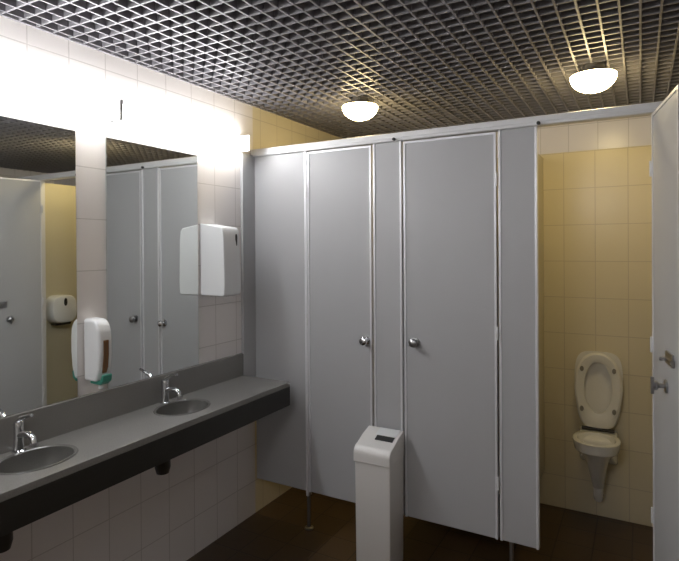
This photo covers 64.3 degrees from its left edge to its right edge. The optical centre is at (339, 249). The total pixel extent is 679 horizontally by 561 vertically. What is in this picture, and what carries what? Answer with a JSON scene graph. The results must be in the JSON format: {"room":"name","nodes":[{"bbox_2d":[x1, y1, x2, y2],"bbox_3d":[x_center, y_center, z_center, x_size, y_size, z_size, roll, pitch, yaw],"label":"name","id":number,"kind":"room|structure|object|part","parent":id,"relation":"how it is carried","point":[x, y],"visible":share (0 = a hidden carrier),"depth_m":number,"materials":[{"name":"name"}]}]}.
{"room":"public restroom","nodes":[
{"label":"public restroom","id":0,"kind":"room"},
{"bbox_2d":[0,16,341,560],"bbox_3d":[-1.084,0.176,2.775,0.100,3.162,4.590,0,0,29],"label":"wall","id":1,"kind":"structure","parent":0,"point":[208,490],"depth_m":2.82,"materials":[{"name":"tile"}]},
{"bbox_2d":[0,116,77,417],"bbox_3d":[-1.355,0.066,2.177,0.008,1.208,0.643,0,0,29],"label":"wall mirror","id":2,"kind":"object","parent":1,"relation":"attached to","point":[38,267],"visible":1,"depth_m":2.29,"materials":[{"name":"grey mirror"}]},
{"bbox_2d":[0,70,119,121],"bbox_3d":[-1.319,-0.668,2.166,0.087,0.102,0.980,0,0,29],"label":"wall lamp","id":3,"kind":"object","parent":1,"relation":"attached to","point":[10,84],"visible":1,"depth_m":2.32,"materials":[{"name":"white plastic"}]},
{"bbox_2d":[84,317,111,388],"bbox_3d":[-1.112,0.478,2.495,0.119,0.326,0.074,0,0,29],"label":"soap dispenser","id":4,"kind":"object","parent":1,"relation":"attached to","point":[97,331],"visible":1,"depth_m":2.47,"materials":[{"name":"white plastic"}]},
{"bbox_3d":[-1.097,0.592,2.491,0.090,0.048,0.050,0,0,29],"label":"pump lever","id":5,"kind":"part","parent":4,"relation":"part of","materials":[{"name":"teal plastic"}]},
{"bbox_2d":[0,353,242,454],"bbox_3d":[-1.165,0.754,2.500,0.020,0.171,2.223,0,0,29],"label":"backsplash","id":6,"kind":"structure","parent":1,"relation":"attached to","point":[49,421],"depth_m":2.60,"materials":[{"name":"stone"}]},
{"bbox_2d":[0,353,289,552],"bbox_3d":[-1.007,0.884,2.413,0.380,0.431,2.223,0,0,29],"label":"countertop","id":7,"kind":"structure","parent":1,"relation":"attached to","point":[90,444],"depth_m":2.41,"materials":[{"name":"stone"}]},
{"bbox_2d":[11,413,37,453],"bbox_3d":[-1.253,0.729,2.155,0.140,0.165,0.052,0,0,29],"label":"tap","id":8,"kind":"object","parent":7,"relation":"on","point":[19,434],"visible":1,"depth_m":2.16,"materials":[{"name":"silver metal"}]},
{"bbox_3d":[-1.256,0.673,2.156,0.100,0.054,0.022,0,0,29],"label":"lever","id":9,"kind":"part","parent":8,"relation":"part of","materials":[{"name":"silver metal"}]},
{"bbox_3d":[-1.242,0.741,2.149,0.113,0.043,0.028,0,0,29],"label":"spout","id":10,"kind":"part","parent":8,"relation":"part of","materials":[{"name":"silver metal"}]},
{"bbox_2d":[0,444,77,474],"bbox_3d":[-1.176,0.875,2.099,0.246,0.136,0.312,0,0,29],"label":"basin","id":11,"kind":"object","parent":7,"relation":"in","point":[41,458],"depth_m":2.18,"materials":[{"name":"silver metal"}]},
{"bbox_2d":[160,373,181,404],"bbox_3d":[-0.880,0.724,2.825,0.140,0.165,0.052,0,0,29],"label":"tap","id":12,"kind":"object","parent":7,"relation":"on","point":[165,389],"visible":1,"depth_m":2.83,"materials":[{"name":"silver metal"}]},
{"bbox_3d":[-0.883,0.668,2.826,0.100,0.054,0.022,0,0,29],"label":"lever","id":13,"kind":"part","parent":12,"relation":"part of","materials":[{"name":"silver metal"}]},
{"bbox_3d":[-0.869,0.736,2.819,0.113,0.043,0.028,0,0,29],"label":"spout","id":14,"kind":"part","parent":12,"relation":"part of","materials":[{"name":"silver metal"}]},
{"bbox_2d":[153,399,210,415],"bbox_3d":[-0.803,0.870,2.769,0.246,0.136,0.312,0,0,29],"label":"basin","id":15,"kind":"object","parent":7,"relation":"in","point":[177,407],"depth_m":2.86,"materials":[{"name":"silver metal"}]},
{"bbox_2d":[105,137,198,388],"bbox_3d":[-0.971,0.060,2.866,0.008,1.208,0.610,0,0,29],"label":"wall mirror","id":16,"kind":"object","parent":1,"relation":"attached to","point":[152,196],"visible":1,"depth_m":2.83,"materials":[{"name":"grey mirror"}]},
{"bbox_2d":[111,99,249,151],"bbox_3d":[-0.840,-0.674,3.026,0.087,0.102,0.963,0,0,29],"label":"wall lamp","id":17,"kind":"object","parent":1,"relation":"attached to","point":[128,114],"visible":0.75,"depth_m":2.94,"materials":[{"name":"white plastic"}]},
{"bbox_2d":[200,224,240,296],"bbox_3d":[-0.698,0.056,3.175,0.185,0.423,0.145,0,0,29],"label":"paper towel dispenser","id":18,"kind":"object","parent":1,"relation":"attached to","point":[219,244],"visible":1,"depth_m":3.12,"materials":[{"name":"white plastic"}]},
{"bbox_2d":[0,0,678,138],"bbox_3d":[0.785,-1.209,1.723,4.400,0.507,4.790,0,0,29],"label":"ceiling","id":19,"kind":"structure","parent":0,"point":[424,64],"depth_m":2.60,"materials":[{"name":"silver metal"}]},
{"bbox_2d":[342,96,377,120],"bbox_3d":[0.130,-0.891,3.431,0.227,0.138,0.227,0,0,29],"label":"ceiling lamp","id":20,"kind":"object","parent":19,"relation":"attached to","point":[360,108],"visible":1,"depth_m":3.37,"materials":[{"name":"grey glass"}]},
{"bbox_2d":[570,63,616,92],"bbox_3d":[1.332,-0.897,2.839,0.227,0.138,0.227,0,0,29],"label":"ceiling lamp","id":21,"kind":"object","parent":19,"relation":"attached to","point":[593,78],"visible":1,"depth_m":2.78,"materials":[{"name":"grey glass"}]},
{"bbox_2d":[187,487,652,560],"bbox_3d":[0.805,1.799,1.736,4.400,0.100,4.790,0,0,29],"label":"floor","id":22,"kind":"structure","parent":0,"point":[275,532],"depth_m":3.26,"materials":[{"name":"tile"}]},
{"bbox_2d":[353,425,403,560],"bbox_3d":[0.222,1.381,3.004,0.218,0.732,0.204,0,0,29],"label":"waste bin","id":23,"kind":"object","parent":22,"relation":"on","point":[378,454],"visible":1,"depth_m":2.94,"materials":[{"name":"white plastic"}]},
{"bbox_3d":[0.220,1.088,3.003,0.218,0.139,0.204,0,0,29],"label":"lid","id":24,"kind":"part","parent":23,"relation":"part of","materials":[{"name":"white plastic"}]},
{"bbox_2d":[240,101,662,560],"bbox_3d":[1.485,0.531,2.969,4.197,2.416,1.166,0,0,29],"label":"wall","id":25,"kind":"structure","parent":22,"relation":"on","point":[273,180],"depth_m":3.12,"materials":[{"name":"grey laminate"}]},
{"bbox_3d":[-0.590,0.163,3.537,0.021,1.572,0.146,0,0,29],"label":"wall panel","id":26,"kind":"part","parent":25,"relation":"part of","materials":[{"name":"grey laminate"}]},
{"bbox_3d":[-0.379,0.448,3.491,0.390,2.125,0.024,0,0,29],"label":"panel","id":27,"kind":"part","parent":25,"relation":"part of","materials":[{"name":"grey laminate"}]},
{"bbox_3d":[-0.199,0.462,3.392,0.020,2.155,0.036,0,0,29],"label":"post","id":28,"kind":"part","parent":25,"relation":"part of","materials":[{"name":"white metal"}]},
{"bbox_2d":[305,145,373,502],"bbox_3d":[-0.006,0.450,3.269,0.450,2.121,0.110,0,0,29],"label":"door","id":29,"kind":"structure","parent":25,"relation":"in","point":[339,188],"depth_m":3.27,"materials":[{"name":"grey laminate"}]},
{"bbox_3d":[0.144,0.530,3.155,0.052,0.052,0.056,0,0,29],"label":"knob","id":30,"kind":"part","parent":29,"relation":"part of","materials":[{"name":"silver metal"}]},
{"bbox_3d":[0.285,0.445,3.122,0.178,2.125,0.024,0,0,29],"label":"panel","id":31,"kind":"part","parent":25,"relation":"part of","materials":[{"name":"grey laminate"}]},
{"bbox_2d":[403,132,498,539],"bbox_3d":[0.597,0.448,2.933,0.526,2.121,0.110,0,0,29],"label":"door","id":32,"kind":"structure","parent":25,"relation":"in","point":[450,213],"depth_m":2.93,"materials":[{"name":"grey laminate"}]},
{"bbox_3d":[0.412,0.516,3.006,0.052,0.052,0.056,0,0,29],"label":"knob","id":33,"kind":"part","parent":32,"relation":"part of","materials":[{"name":"silver metal"}]},
{"bbox_3d":[0.918,0.442,2.769,0.191,2.125,0.024,0,0,29],"label":"panel","id":34,"kind":"part","parent":25,"relation":"part of","materials":[{"name":"grey laminate"}]},
{"bbox_3d":[1.136,0.440,3.246,0.024,2.123,1.020,0,0,29],"label":"divider panel","id":35,"kind":"part","parent":25,"relation":"part of","materials":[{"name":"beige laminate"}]},
{"bbox_2d":[649,84,678,560],"bbox_3d":[1.333,0.446,2.241,0.086,2.121,0.488,0,0,20],"label":"door","id":36,"kind":"structure","parent":25,"relation":"in","point":[664,163],"depth_m":2.22,"materials":[{"name":"grey laminate"}]},
{"bbox_3d":[1.311,0.557,2.220,0.058,0.070,0.054,0,0,20],"label":"knob","id":37,"kind":"part","parent":36,"relation":"part of","materials":[{"name":"silver metal"}]},
{"bbox_2d":[372,115,650,157],"bbox_3d":[1.935,0.152,3.778,4.400,3.162,0.100,0,0,29],"label":"wall","id":38,"kind":"structure","parent":0,"point":[633,131],"depth_m":3.79,"materials":[{"name":"tile"}]},
{"bbox_2d":[497,145,652,526],"bbox_3d":[1.842,0.539,3.607,4.200,2.390,0.294,0,0,29],"label":"wall","id":39,"kind":"structure","parent":0,"point":[597,204],"depth_m":3.52,"materials":[{"name":"tile"}]},
{"bbox_2d":[573,351,622,501],"bbox_3d":[1.603,1.145,3.367,0.285,0.968,0.371,0,0,29],"label":"toilet","id":40,"kind":"object","parent":39,"relation":"attached to","point":[598,384],"visible":1,"depth_m":3.44,"materials":[{"name":"white ceramic"}]},
{"bbox_3d":[1.601,1.343,3.363,0.268,0.365,0.360,0,0,29],"label":"bowl","id":41,"kind":"part","parent":40,"relation":"part of","materials":[{"name":"white ceramic"}]},
{"bbox_3d":[1.658,0.900,3.468,0.278,0.476,0.054,0,0,29],"label":"seat","id":42,"kind":"part","parent":40,"relation":"part of","materials":[{"name":"white plastic"}]},
{"bbox_3d":[1.678,0.902,3.504,0.285,0.484,0.043,0,0,29],"label":"lid","id":43,"kind":"part","parent":40,"relation":"part of","materials":[{"name":"white plastic"}]}
]}

